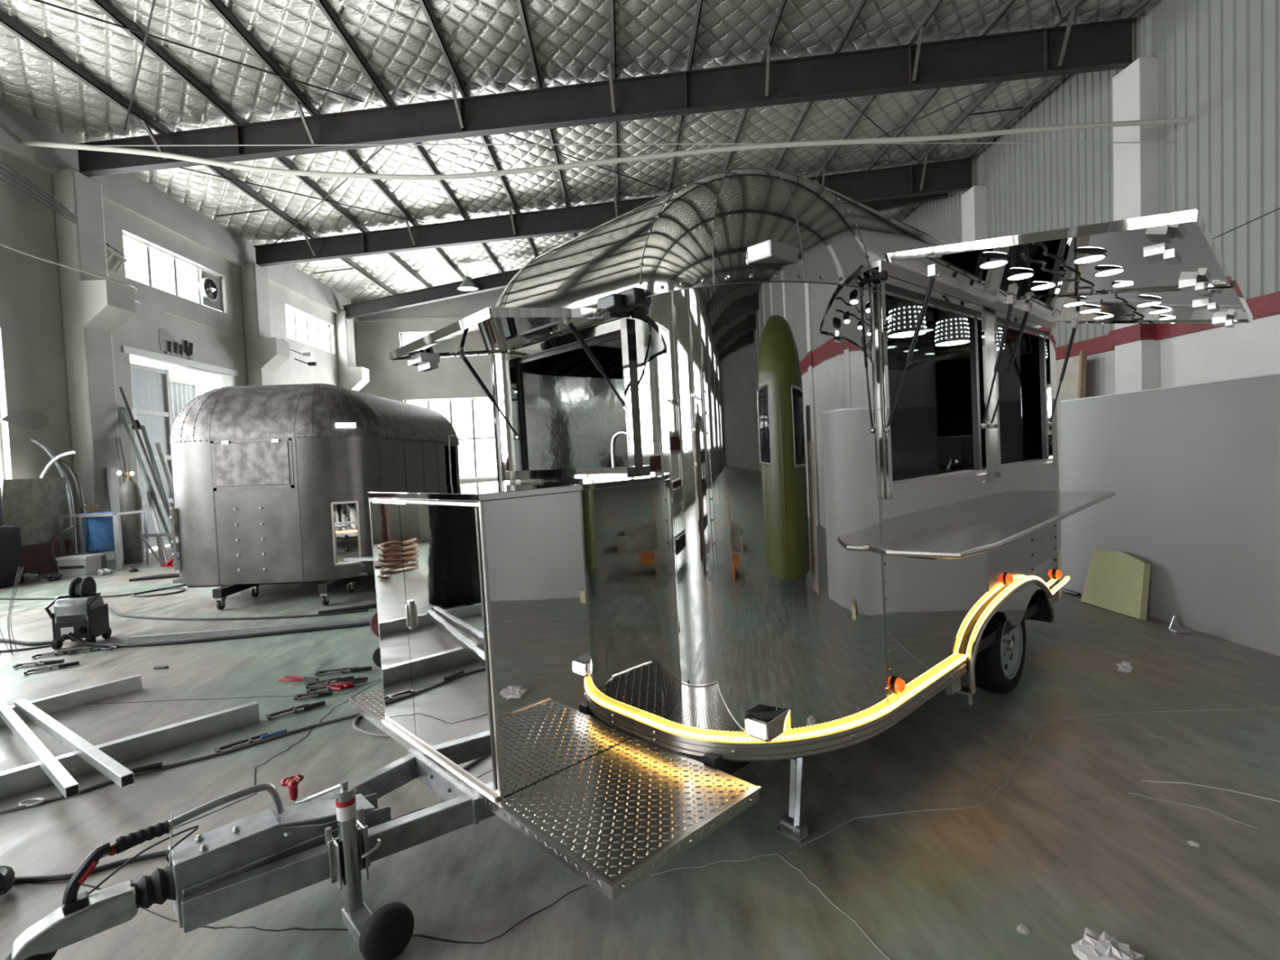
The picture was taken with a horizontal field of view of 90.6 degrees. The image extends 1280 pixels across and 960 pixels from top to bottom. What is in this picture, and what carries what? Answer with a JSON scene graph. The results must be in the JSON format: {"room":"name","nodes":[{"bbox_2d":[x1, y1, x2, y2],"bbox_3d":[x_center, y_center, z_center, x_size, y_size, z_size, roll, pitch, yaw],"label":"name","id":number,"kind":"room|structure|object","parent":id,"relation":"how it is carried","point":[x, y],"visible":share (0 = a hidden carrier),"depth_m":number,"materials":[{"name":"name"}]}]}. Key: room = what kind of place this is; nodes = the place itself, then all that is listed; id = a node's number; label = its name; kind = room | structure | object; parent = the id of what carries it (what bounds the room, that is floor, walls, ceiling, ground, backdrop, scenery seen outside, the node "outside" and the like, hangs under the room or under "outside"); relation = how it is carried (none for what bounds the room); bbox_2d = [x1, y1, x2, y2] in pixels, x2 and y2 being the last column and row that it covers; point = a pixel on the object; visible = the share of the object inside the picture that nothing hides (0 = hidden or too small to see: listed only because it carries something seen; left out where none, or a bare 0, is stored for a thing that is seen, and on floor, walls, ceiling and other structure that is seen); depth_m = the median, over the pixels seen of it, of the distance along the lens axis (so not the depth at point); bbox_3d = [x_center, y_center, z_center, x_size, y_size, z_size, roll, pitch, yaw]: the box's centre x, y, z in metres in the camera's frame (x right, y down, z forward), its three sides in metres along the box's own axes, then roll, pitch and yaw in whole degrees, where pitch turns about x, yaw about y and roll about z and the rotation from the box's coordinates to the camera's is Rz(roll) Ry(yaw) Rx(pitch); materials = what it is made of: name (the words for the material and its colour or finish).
{"room":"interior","nodes":[
{"label":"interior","id":0,"kind":"room"},
{"bbox_2d":[0,97,369,562],"bbox_3d":[-9.648,-1.650,-7.441,1.130,7.810,63.700,-2,2,-1],"label":"wall","id":1,"kind":"structure","parent":0,"point":[64,331],"depth_m":11.62,"materials":[{"name":"white paint"}]},
{"bbox_2d":[0,424,4,485],"bbox_3d":[-10.406,-1.042,8.630,0.100,2.700,3.300,-2,2,-1],"label":"window","id":2,"kind":"structure","parent":1,"relation":"in","point":[2,468],"depth_m":10.28,"materials":[{"name":"white"}]},
{"bbox_2d":[0,177,127,257],"bbox_3d":[-9.977,-4.645,9.191,0.217,0.599,7.172,-2,2,-4],"label":"wire","id":3,"kind":"object","parent":1,"relation":"attached to","point":[0,178],"visible":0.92,"depth_m":10.68,"materials":[{"name":"grey"}]},
{"bbox_2d":[105,245,126,272],"bbox_3d":[-10.403,-4.327,12.414,0.080,0.570,0.806,-2,2,-1],"label":"wall bracket","id":4,"kind":"object","parent":1,"relation":"attached to","point":[109,251],"visible":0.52,"depth_m":12.57,"materials":[{"name":"beige"}]},
{"bbox_2d":[124,407,141,429],"bbox_3d":[-10.205,-1.240,12.778,0.255,0.440,0.173,-2,2,-1],"label":"wall lamp","id":5,"kind":"object","parent":1,"relation":"attached to","point":[133,410],"visible":0.66,"depth_m":12.73,"materials":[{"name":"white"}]},
{"bbox_2d":[0,243,284,340],"bbox_3d":[-9.986,-3.742,12.949,0.986,0.299,8.614,-2,2,-1],"label":"wire","id":6,"kind":"object","parent":1,"relation":"attached to","point":[1,244],"visible":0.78,"depth_m":11.25,"materials":[{"name":"beige"}]},
{"bbox_2d":[122,232,223,312],"bbox_3d":[-10.671,-4.644,14.520,0.100,0.960,3.350,-2,2,-1],"label":"window","id":7,"kind":"structure","parent":1,"relation":"in","point":[147,247],"depth_m":14.47,"materials":[{"name":"white"}]},
{"bbox_2d":[199,269,223,311],"bbox_3d":[-10.583,-4.692,15.701,0.110,0.840,0.870,-2,2,-1],"label":"exhaust fan","id":8,"kind":"object","parent":7,"relation":"attached to","point":[210,285],"visible":1,"depth_m":15.65,"materials":[{"name":"metal"}]},
{"bbox_2d":[165,340,193,359],"bbox_3d":[-10.423,-2.979,14.345,0.090,0.435,0.865,-2,2,-1],"label":"rods","id":9,"kind":"object","parent":1,"relation":"attached to","point":[188,350],"visible":1,"depth_m":14.39,"materials":[{"name":"grey"}]},
{"bbox_2d":[122,345,238,547],"bbox_3d":[-10.776,-0.660,14.667,0.890,4.200,3.750,-2,2,-1],"label":"door","id":10,"kind":"structure","parent":1,"relation":"in","point":[158,398],"depth_m":13.75,"materials":[{"name":"white"}]},
{"bbox_2d":[284,305,331,352],"bbox_3d":[-10.807,-4.825,20.531,0.100,1.010,3.120,-2,2,-1],"label":"window","id":11,"kind":"structure","parent":1,"relation":"in","point":[294,312],"depth_m":20.55,"materials":[{"name":"white"}]},
{"bbox_2d":[19,117,1193,180],"bbox_3d":[-0.430,-5.630,10.789,20.045,0.851,0.084,-2,2,-1],"label":"conduit","id":12,"kind":"object","parent":1,"relation":"attached to","point":[1180,120],"visible":0.99,"depth_m":10.77,"materials":[{"name":"beige"}]},
{"bbox_2d":[355,287,505,484],"bbox_3d":[0.167,-4.148,24.377,22.300,9.600,0.390,-2,2,-1],"label":"wall","id":13,"kind":"structure","parent":0,"point":[377,335],"depth_m":24.04,"materials":[{"name":"white paint"}]},
{"bbox_2d":[404,397,497,479],"bbox_3d":[-6.372,-1.599,24.387,5.160,3.100,0.100,-2,2,-1],"label":"window","id":14,"kind":"structure","parent":13,"relation":"in","point":[472,399],"depth_m":24.33,"materials":[{"name":"white"}]},
{"bbox_2d":[0,0,1160,319],"bbox_3d":[-0.061,-6.471,-7.551,20.750,3.107,64.002,-2,2,-1],"label":"ceiling","id":15,"kind":"structure","parent":0,"point":[93,72],"depth_m":11.66,"materials":[{"name":"metal"}]},
{"bbox_2d":[457,265,479,292],"bbox_3d":[-5.750,-6.775,21.134,0.720,0.880,0.720,-2,2,-1],"label":"pendant lamp","id":16,"kind":"object","parent":15,"relation":"hanging from","point":[467,285],"visible":0.99,"depth_m":21.00,"materials":[{"name":"grey"}]},
{"bbox_2d":[0,520,1279,959],"bbox_3d":[-0.773,2.047,-6.948,26.000,0.302,66.000,-2,2,-1],"label":"floor","id":17,"kind":"structure","parent":0,"point":[957,825],"depth_m":2.79,"materials":[{"name":"paint"}]},
{"bbox_2d":[0,865,15,895],"bbox_3d":[-2.515,1.548,2.423,0.179,0.089,0.179,-2,2,-1],"label":"cable coil","id":18,"kind":"object","parent":17,"relation":"on","point":[7,878],"visible":1,"depth_m":2.44,"materials":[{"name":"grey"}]},
{"bbox_2d":[0,566,23,654],"bbox_3d":[-5.787,1.196,5.796,0.342,0.801,0.140,-3,2,-21],"label":"wire bundle","id":19,"kind":"object","parent":17,"relation":"on","point":[19,566],"visible":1,"depth_m":5.77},
{"bbox_2d":[0,487,24,587],"bbox_3d":[-9.778,0.858,9.367,0.600,1.500,0.700,-2,2,-1],"label":"pile","id":20,"kind":"object","parent":17,"relation":"on","point":[11,548],"visible":1,"depth_m":9.53,"materials":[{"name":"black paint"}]},
{"bbox_2d":[0,638,52,644],"bbox_3d":[-5.996,1.535,6.180,1.005,0.120,0.202,-2,2,6],"label":"cable","id":21,"kind":"object","parent":17,"relation":"on","point":[18,642],"visible":0.61,"depth_m":6.10,"materials":[{"name":"grey plastic"}]},
{"bbox_2d":[13,658,64,667],"bbox_3d":[-5.143,1.569,5.430,0.341,0.028,0.077,-3,2,-21],"label":"clamp","id":22,"kind":"object","parent":17,"relation":"on","point":[51,661],"visible":1,"depth_m":5.42,"materials":[{"name":"black metal"}]},
{"bbox_2d":[22,539,70,575],"bbox_3d":[-9.881,1.317,10.307,0.160,0.520,1.250,-2,2,-1],"label":"board","id":23,"kind":"object","parent":17,"relation":"on","point":[37,558],"visible":0.56,"depth_m":10.41,"materials":[{"name":"wood"}]},
{"bbox_2d":[0,477,66,546],"bbox_3d":[-9.880,0.556,10.304,0.220,1.160,1.100,-2,2,-1],"label":"plywood sheet","id":24,"kind":"object","parent":23,"relation":"on","point":[35,505],"visible":0.73,"depth_m":10.31,"materials":[{"name":"wood"}]},
{"bbox_2d":[23,661,79,674],"bbox_3d":[-4.916,1.565,5.298,0.341,0.028,0.077,-4,3,-44],"label":"clamp","id":25,"kind":"object","parent":17,"relation":"on","point":[71,664],"visible":1,"depth_m":5.30,"materials":[{"name":"black metal"}]},
{"bbox_2d":[29,436,76,553],"bbox_3d":[-10.032,0.412,10.851,0.080,2.296,0.525,-1,3,29],"label":"tube","id":26,"kind":"object","parent":17,"relation":"on","point":[70,503],"visible":0.88,"depth_m":11.01,"materials":[{"name":"metal"}]},
{"bbox_2d":[31,648,81,657],"bbox_3d":[-5.256,1.562,5.722,0.341,0.028,0.077,-3,3,-30],"label":"clamp","id":27,"kind":"object","parent":17,"relation":"on","point":[65,651],"visible":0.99,"depth_m":5.70,"materials":[{"name":"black metal"}]},
{"bbox_2d":[39,450,75,478],"bbox_3d":[-9.882,0.433,10.782,0.546,1.848,0.083,-3,2,-19],"label":"tube","id":28,"kind":"object","parent":17,"relation":"on","point":[54,460],"visible":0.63,"depth_m":10.73,"materials":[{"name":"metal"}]},
{"bbox_2d":[0,674,142,726],"bbox_3d":[-4.253,1.557,4.028,0.057,0.100,1.774,-1,3,35],"label":"beam","id":29,"kind":"structure","parent":17,"relation":"on","point":[68,700],"depth_m":4.47,"materials":[{"name":"metal"}]},
{"bbox_2d":[0,700,79,798],"bbox_3d":[-3.408,1.457,3.539,1.972,0.068,0.050,0,3,38],"label":"tube","id":30,"kind":"object","parent":29,"relation":"on","point":[65,783],"visible":1,"depth_m":3.32,"materials":[{"name":"metal"}]},
{"bbox_2d":[57,458,84,514],"bbox_3d":[-9.896,0.576,11.035,0.351,1.944,0.073,-4,3,-32],"label":"tube","id":31,"kind":"object","parent":17,"relation":"on","point":[77,482],"visible":0.61,"depth_m":11.05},
{"bbox_2d":[44,576,111,648],"bbox_3d":[-5.360,1.256,6.052,0.348,0.629,0.437,-3,2,-16],"label":"machine","id":32,"kind":"object","parent":17,"relation":"on","point":[83,612],"visible":0.95,"depth_m":5.96,"materials":[{"name":"metal"}]},
{"bbox_2d":[54,553,102,577],"bbox_3d":[-9.153,1.393,10.352,0.490,0.310,0.320,-2,2,-1],"label":"carton","id":33,"kind":"object","parent":17,"relation":"on","point":[79,565],"visible":0.85,"depth_m":10.21,"materials":[{"name":"grey"}]},
{"bbox_2d":[79,503,106,568],"bbox_3d":[-9.471,0.968,10.979,0.305,1.134,0.280,-2,2,-1],"label":"gas cylinder","id":34,"kind":"object","parent":17,"relation":"on","point":[104,562],"visible":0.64,"depth_m":10.94,"materials":[{"name":"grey metal"}]},
{"bbox_2d":[0,584,187,599],"bbox_3d":[-7.292,1.540,8.422,2.332,0.023,0.885,-3,2,-20],"label":"cable","id":35,"kind":"object","parent":17,"relation":"on","point":[133,594],"visible":0.88,"depth_m":8.38,"materials":[{"name":"grey plastic"}]},
{"bbox_2d":[57,510,150,571],"bbox_3d":[-9.201,1.040,10.908,0.945,0.975,0.700,-2,2,-1],"label":"cart","id":36,"kind":"object","parent":17,"relation":"on","point":[115,515],"visible":0.92,"depth_m":10.58,"materials":[{"name":"metal"}]},
{"bbox_2d":[50,524,77,567],"bbox_3d":[-9.525,1.127,10.486,0.400,0.786,0.091,-3,2,-11],"label":"hose","id":37,"kind":"object","parent":36,"relation":"hanging from","point":[54,539],"visible":0.66,"depth_m":10.46,"materials":[{"name":"grey"}]},
{"bbox_2d":[80,511,115,552],"bbox_3d":[-9.180,0.882,10.783,0.524,0.661,0.358,-2,2,-1],"label":"bin","id":38,"kind":"object","parent":36,"relation":"hanging from","point":[100,536],"visible":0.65,"depth_m":10.65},
{"bbox_2d":[104,466,123,561],"bbox_3d":[-9.764,0.639,11.811,0.180,1.767,0.360,-2,2,-1],"label":"plank","id":39,"kind":"object","parent":17,"relation":"on","point":[111,476],"visible":0.5,"depth_m":11.80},
{"bbox_2d":[115,437,128,483],"bbox_3d":[-9.628,0.353,11.954,0.459,2.315,0.096,-2,2,15],"label":"pipe","id":40,"kind":"object","parent":17,"relation":"on","point":[118,441],"visible":0.35,"depth_m":11.92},
{"bbox_2d":[0,701,259,798],"bbox_3d":[-3.196,1.540,3.240,0.062,0.115,2.221,0,3,42],"label":"beam","id":41,"kind":"structure","parent":17,"relation":"on","point":[21,779],"depth_m":3.61,"materials":[{"name":"metal"}]},
{"bbox_2d":[14,698,134,787],"bbox_3d":[-3.249,1.448,3.583,1.971,0.070,0.052,-1,3,35],"label":"tube","id":42,"kind":"object","parent":41,"relation":"on","point":[114,771],"visible":1,"depth_m":3.41,"materials":[{"name":"metal"}]},
{"bbox_2d":[116,470,146,563],"bbox_3d":[-9.285,0.663,11.573,0.325,1.684,0.320,-2,2,-1],"label":"gas cylinder","id":43,"kind":"object","parent":17,"relation":"on","point":[130,493],"visible":1,"depth_m":11.46,"materials":[{"name":"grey metal"}]},
{"bbox_2d":[119,386,169,516],"bbox_3d":[-9.197,-0.164,11.944,1.923,3.325,0.050,-1,2,27],"label":"pipe","id":44,"kind":"object","parent":17,"relation":"on","point":[135,428],"visible":0.65,"depth_m":12.01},
{"bbox_2d":[118,408,172,549],"bbox_3d":[-9.264,0.064,11.951,1.627,2.884,0.070,-1,2,25],"label":"pipe","id":45,"kind":"object","parent":17,"relation":"on","point":[121,411],"visible":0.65,"depth_m":11.96,"materials":[{"name":"grey"}]},
{"bbox_2d":[137,453,168,562],"bbox_3d":[-9.068,0.489,11.771,1.925,2.048,0.070,0,3,43],"label":"pipe","id":46,"kind":"object","parent":17,"relation":"on","point":[148,492],"visible":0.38,"depth_m":11.68,"materials":[{"name":"white metal"}]},
{"bbox_2d":[128,573,179,582],"bbox_3d":[-7.260,1.479,9.786,0.954,0.040,0.258,-3,2,-22],"label":"mat","id":47,"kind":"object","parent":17,"relation":"on","point":[173,575],"visible":0.57,"depth_m":9.64,"materials":[{"name":"black rubber"}]},
{"bbox_2d":[138,533,171,567],"bbox_3d":[-8.271,1.208,10.866,0.550,0.577,0.060,-2,2,-1],"label":"trestle","id":48,"kind":"object","parent":17,"relation":"on","point":[161,558],"visible":0.86,"depth_m":10.84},
{"bbox_2d":[140,425,170,526],"bbox_3d":[-9.059,0.204,12.011,2.188,2.601,0.080,0,3,40],"label":"pipe","id":49,"kind":"object","parent":17,"relation":"on","point":[143,428],"visible":0.54,"depth_m":12.24,"materials":[{"name":"grey"}]},
{"bbox_2d":[155,442,174,503],"bbox_3d":[-8.880,0.368,12.122,2.154,2.262,0.090,0,3,41],"label":"pipe","id":50,"kind":"object","parent":17,"relation":"on","point":[159,449],"visible":0.46,"depth_m":12.44,"materials":[{"name":"metal"}]},
{"bbox_2d":[0,712,359,813],"bbox_3d":[-2.436,1.548,3.554,2.305,0.018,0.139,-4,3,-36],"label":"cable","id":51,"kind":"object","parent":17,"relation":"on","point":[53,798],"visible":0.77,"depth_m":3.52,"materials":[{"name":"grey plastic"}]},
{"bbox_2d":[128,760,162,773],"bbox_3d":[-2.666,1.552,3.400,0.161,0.038,0.040,-3,3,-31],"label":"joint","id":52,"kind":"object","parent":51,"relation":"attached to","point":[157,765],"visible":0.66,"depth_m":3.40,"materials":[{"name":"black metal"}]},
{"bbox_2d":[14,807,379,882],"bbox_3d":[-2.184,1.574,2.609,2.064,0.020,0.126,-3,2,-15],"label":"cable","id":53,"kind":"object","parent":17,"relation":"on","point":[66,876],"visible":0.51,"depth_m":2.56,"materials":[{"name":"grey plastic"}]},
{"bbox_2d":[67,622,369,647],"bbox_3d":[-3.782,1.429,6.119,3.086,0.165,0.189,-3,2,-12],"label":"cable","id":54,"kind":"object","parent":17,"relation":"on","point":[70,634],"visible":0.84,"depth_m":5.99,"materials":[{"name":"grey plastic"}]},
{"bbox_2d":[107,606,368,620],"bbox_3d":[-5.121,1.503,7.269,4.244,0.023,0.693,-1,2,17],"label":"cable","id":55,"kind":"object","parent":17,"relation":"on","point":[108,607],"visible":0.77,"depth_m":6.85,"materials":[{"name":"grey plastic"}]},
{"bbox_2d":[128,617,370,642],"bbox_3d":[-3.587,1.470,6.289,2.638,0.050,0.050,-3,2,-10],"label":"tube","id":56,"kind":"object","parent":17,"relation":"on","point":[304,625],"visible":0.64,"depth_m":6.21,"materials":[{"name":"metal"}]},
{"bbox_2d":[213,728,287,752],"bbox_3d":[-2.277,1.527,3.717,0.077,0.028,0.361,0,3,44],"label":"clamp","id":57,"kind":"object","parent":17,"relation":"on","point":[249,740],"visible":1,"depth_m":3.71,"materials":[{"name":"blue metal"}]},
{"bbox_2d":[265,700,325,719],"bbox_3d":[-2.261,1.509,4.165,0.341,0.028,0.077,-4,3,-44],"label":"clamp","id":58,"kind":"object","parent":17,"relation":"on","point":[306,706],"visible":1,"depth_m":4.16,"materials":[{"name":"black plastic"}]},
{"bbox_2d":[279,675,319,681],"bbox_3d":[-2.554,1.494,4.758,0.302,0.024,0.093,-2,2,13],"label":"pliers","id":59,"kind":"object","parent":17,"relation":"on","point":[292,677],"visible":0.99,"depth_m":4.74,"materials":[{"name":"red plastic"}]},
{"bbox_2d":[293,690,333,700],"bbox_3d":[-2.278,1.500,4.425,0.241,0.028,0.077,-3,2,-21],"label":"clamp","id":60,"kind":"object","parent":17,"relation":"on","point":[319,694],"visible":1,"depth_m":4.42,"materials":[{"name":"black plastic"}]},
{"bbox_2d":[169,383,459,609],"bbox_3d":[-4.486,0.054,9.821,2.828,2.673,5.194,-2,2,-1],"label":"trailer","id":61,"kind":"object","parent":17,"relation":"on","point":[272,484],"visible":0.99,"depth_m":7.56,"materials":[{"name":"metal"}]},
{"bbox_2d":[305,675,354,688],"bbox_3d":[-2.296,1.490,4.689,0.321,0.028,0.077,-4,3,-33],"label":"clamp","id":62,"kind":"object","parent":17,"relation":"on","point":[340,678],"visible":0.87,"depth_m":4.69,"materials":[{"name":"black plastic"}]},
{"bbox_2d":[306,681,353,693],"bbox_3d":[-2.228,1.493,4.558,0.301,0.028,0.077,-3,3,-30],"label":"clamp","id":63,"kind":"object","parent":17,"relation":"on","point":[350,684],"visible":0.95,"depth_m":4.55,"materials":[{"name":"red metal"}]},
{"bbox_2d":[317,682,348,690],"bbox_3d":[-2.232,1.489,4.582,0.242,0.024,0.093,-1,2,22],"label":"pliers","id":64,"kind":"object","parent":17,"relation":"on","point":[320,684],"visible":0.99,"depth_m":4.57,"materials":[{"name":"red plastic"}]},
{"bbox_2d":[315,666,372,675],"bbox_3d":[-2.301,1.481,4.931,0.400,0.028,0.077,-3,2,-16],"label":"clamp","id":65,"kind":"object","parent":17,"relation":"on","point":[357,668],"visible":1,"depth_m":4.92,"materials":[{"name":"black plastic"}]},
{"bbox_2d":[318,603,376,613],"bbox_3d":[-2.797,1.415,7.048,1.423,0.043,0.535,-2,2,-1],"label":"cable","id":66,"kind":"object","parent":17,"relation":"on","point":[369,606],"visible":0.37,"depth_m":7.01,"materials":[{"name":"grey plastic"}]},
{"bbox_2d":[328,676,368,684],"bbox_3d":[-2.140,1.483,4.650,0.262,0.024,0.093,-3,2,-18],"label":"pliers","id":67,"kind":"object","parent":17,"relation":"on","point":[357,680],"visible":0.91,"depth_m":4.65,"materials":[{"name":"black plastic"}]},
{"bbox_2d":[343,555,377,635],"bbox_3d":[-2.511,1.098,6.069,0.580,0.730,0.280,-2,2,-1],"label":"stand","id":68,"kind":"object","parent":17,"relation":"on","point":[362,558],"visible":0.08,"depth_m":6.00,"materials":[{"name":"metal"}]},
{"bbox_2d":[352,714,390,737],"bbox_3d":[-1.589,1.503,3.873,0.257,0.020,0.546,-4,3,-40],"label":"cable","id":69,"kind":"object","parent":17,"relation":"on","point":[357,728],"visible":0.54,"depth_m":3.78,"materials":[{"name":"grey plastic"}]},
{"bbox_2d":[369,609,378,637],"bbox_3d":[-2.240,1.301,5.487,0.300,0.351,0.331,-2,2,-1],"label":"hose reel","id":70,"kind":"object","parent":17,"relation":"on","point":[374,620],"visible":0.08,"depth_m":5.59,"materials":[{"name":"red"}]},
{"bbox_2d":[373,647,381,667],"bbox_3d":[-1.942,1.399,4.983,0.344,0.170,0.071,-2,2,12],"label":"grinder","id":71,"kind":"object","parent":17,"relation":"on","point":[376,655],"visible":0.18,"depth_m":5.00,"materials":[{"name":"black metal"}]},
{"bbox_2d":[4,167,1253,959],"bbox_3d":[0.839,-0.061,3.527,6.436,3.188,3.520,-6,3,-43],"label":"trailer","id":72,"kind":"object","parent":17,"relation":"on","point":[774,561],"visible":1,"depth_m":2.66,"materials":[{"name":"silver metal"}]},
{"bbox_2d":[533,345,623,379],"bbox_3d":[-0.056,-0.923,4.429,1.569,0.485,1.515,-2,2,-1],"label":"range hood","id":73,"kind":"object","parent":72,"relation":"attached to","point":[575,364],"depth_m":4.11,"materials":[{"name":"black metal"}]},
{"bbox_2d":[611,430,626,466],"bbox_3d":[-0.088,-0.143,3.222,0.047,0.217,0.199,-6,3,-43],"label":"faucet","id":74,"kind":"object","parent":72,"relation":"on","point":[622,432],"visible":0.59,"depth_m":3.27,"materials":[{"name":"silver metal"}]},
{"bbox_2d":[891,675,900,693],"bbox_3d":[1.172,0.936,2.893,0.079,0.080,0.014,-6,3,-43],"label":"lamp","id":75,"kind":"object","parent":72,"relation":"on","point":[895,680],"depth_m":2.87,"materials":[{"name":"orange plastic"}]},
{"bbox_2d":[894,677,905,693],"bbox_3d":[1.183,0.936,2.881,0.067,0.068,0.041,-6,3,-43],"label":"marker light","id":76,"kind":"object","parent":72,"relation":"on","point":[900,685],"depth_m":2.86,"materials":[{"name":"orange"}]},
{"bbox_2d":[887,296,926,337],"bbox_3d":[1.652,-1.147,3.942,0.226,0.480,0.227,-6,3,-43],"label":"pendant lamp","id":77,"kind":"object","parent":72,"relation":"hanging from","point":[904,315],"visible":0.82,"depth_m":3.87,"materials":[{"name":"metal"}]},
{"bbox_2d":[892,472,935,481],"bbox_3d":[1.866,0.006,4.007,2.700,0.030,0.540,-6,3,-43],"label":"countertop","id":78,"kind":"structure","parent":72,"relation":"on","point":[933,473],"depth_m":4.30,"materials":[{"name":"silver metal"}]},
{"bbox_2d":[934,309,969,346],"bbox_3d":[2.178,-1.197,4.431,0.226,0.480,0.227,-6,3,-43],"label":"pendant lamp","id":79,"kind":"object","parent":72,"relation":"hanging from","point":[952,329],"visible":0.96,"depth_m":4.36,"materials":[{"name":"metal"}]},
{"bbox_2d":[935,435,973,474],"bbox_3d":[2.076,-0.160,4.225,0.334,0.260,0.190,-6,3,-43],"label":"coffee grinder","id":80,"kind":"object","parent":72,"relation":"on","point":[953,451],"visible":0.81,"depth_m":4.20,"materials":[{"name":"black"}]},
{"bbox_2d":[871,491,1111,552],"bbox_3d":[2.173,0.198,3.580,2.960,0.026,0.420,-6,3,-43],"label":"countertop","id":81,"kind":"structure","parent":72,"relation":"on","point":[994,526],"depth_m":3.16,"materials":[{"name":"metal"}]},
{"bbox_2d":[978,258,1008,267],"bbox_3d":[1.490,-0.911,2.669,0.112,0.005,0.112,-5,3,-43],"label":"recessed light","id":82,"kind":"object","parent":72,"relation":"on","point":[990,263],"depth_m":2.66,"materials":[{"name":"white plastic"}]},
{"bbox_2d":[1006,271,1034,279],"bbox_3d":[1.745,-0.935,2.907,0.112,0.005,0.112,-6,3,-43],"label":"recessed light","id":83,"kind":"object","parent":72,"relation":"on","point":[1010,275],"depth_m":2.89,"materials":[{"name":"white plastic"}]},
{"bbox_2d":[1030,283,1055,289],"bbox_3d":[2.001,-0.960,3.145,0.112,0.005,0.112,-6,3,-43],"label":"recessed light","id":84,"kind":"object","parent":72,"relation":"on","point":[1033,286],"depth_m":3.13,"materials":[{"name":"white plastic"}]},
{"bbox_2d":[1062,300,1086,306],"bbox_3d":[2.432,-0.987,3.546,0.112,0.005,0.112,-6,3,-43],"label":"recessed light","id":85,"kind":"object","parent":72,"relation":"on","point":[1072,303],"depth_m":3.54,"materials":[{"name":"white plastic"}]},
{"bbox_2d":[1072,253,1106,262],"bbox_3d":[1.790,-0.882,2.525,0.112,0.005,0.112,-6,3,-43],"label":"recessed light","id":86,"kind":"object","parent":72,"relation":"on","point":[1104,255],"depth_m":2.49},
{"bbox_2d":[1093,267,1124,275],"bbox_3d":[2.046,-0.907,2.763,0.112,0.005,0.112,-5,3,-43],"label":"recessed light","id":87,"kind":"object","parent":72,"relation":"on","point":[1096,271],"depth_m":2.75,"materials":[{"name":"white plastic"}]},
{"bbox_2d":[1135,300,1162,306],"bbox_3d":[2.734,-0.946,3.403,0.112,0.005,0.112,-6,3,-43],"label":"recessed light","id":88,"kind":"object","parent":72,"relation":"on","point":[1144,303],"depth_m":3.39,"materials":[{"name":"white plastic"}]},
{"bbox_2d":[1147,308,1172,313],"bbox_3d":[2.989,-0.971,3.641,0.112,0.005,0.112,-5,3,-43],"label":"recessed light","id":89,"kind":"object","parent":72,"relation":"on","point":[1149,310],"depth_m":3.63,"materials":[{"name":"white plastic"}]},
{"bbox_2d":[1055,355,1079,491],"bbox_3d":[9.180,-0.959,14.038,0.220,3.350,1.500,-2,2,-1],"label":"leaning board","id":90,"kind":"object","parent":17,"relation":"on","point":[1068,389],"visible":0.07,"depth_m":13.67,"materials":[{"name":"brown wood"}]},
{"bbox_2d":[1077,350,1087,398],"bbox_3d":[9.144,-0.960,13.167,0.300,3.426,0.070,-2,2,-1],"label":"timber post","id":91,"kind":"object","parent":17,"relation":"on","point":[1083,353],"visible":0.36,"depth_m":13.09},
{"bbox_2d":[1071,927,1145,959],"bbox_3d":[1.419,1.435,1.915,0.192,0.078,0.183,-1,3,33],"label":"crumpled paper","id":92,"kind":"object","parent":17,"relation":"on","point":[1094,945],"visible":1,"depth_m":1.92,"materials":[{"name":"white paper"}]},
{"bbox_2d":[1080,549,1151,620],"bbox_3d":[4.417,0.937,5.872,0.176,0.551,0.701,-2,2,-1],"label":"board","id":93,"kind":"object","parent":17,"relation":"on","point":[1117,581],"visible":1,"depth_m":5.82,"materials":[{"name":"wood"}]},
{"bbox_2d":[1115,660,1133,672],"bbox_3d":[3.320,1.274,4.336,0.092,0.072,0.096,-2,2,-1],"label":"crumpled paper","id":94,"kind":"object","parent":17,"relation":"on","point":[1124,667],"visible":1,"depth_m":4.32,"materials":[{"name":"white paper"}]},
{"bbox_2d":[1060,373,1279,656],"bbox_3d":[4.591,0.286,3.555,0.105,2.012,6.370,-2,2,-1],"label":"panel","id":95,"kind":"object","parent":17,"relation":"on","point":[1193,471],"visible":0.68,"depth_m":5.19,"materials":[{"name":"white"}]},
{"bbox_2d":[1168,615,1191,633],"bbox_3d":[4.416,1.175,5.195,0.128,0.116,0.188,-1,2,27],"label":"scrap","id":96,"kind":"object","parent":17,"relation":"on","point":[1175,626],"visible":1,"depth_m":5.21,"materials":[{"name":"metal"}]},
{"bbox_2d":[1141,780,1279,801],"bbox_3d":[2.575,1.393,2.855,0.520,0.005,0.051,-1,2,26],"label":"cable","id":97,"kind":"object","parent":17,"relation":"on","point":[1141,780],"visible":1,"depth_m":2.87,"materials":[{"name":"white"}]},
{"bbox_2d":[901,0,1279,397],"bbox_3d":[10.016,-3.387,-7.004,0.730,9.750,63.800,-2,2,-1],"label":"wall","id":98,"kind":"structure","parent":0,"point":[1215,64],"depth_m":11.46,"materials":[{"name":"white paint"}]},
{"bbox_2d":[99,142,1174,146],"bbox_3d":[-0.264,-5.874,11.083,19.600,0.479,0.018,-2,2,-1],"label":"wire","id":99,"kind":"object","parent":98,"relation":"attached to","point":[1015,142],"visible":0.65,"depth_m":11.05,"materials":[{"name":"grey"}]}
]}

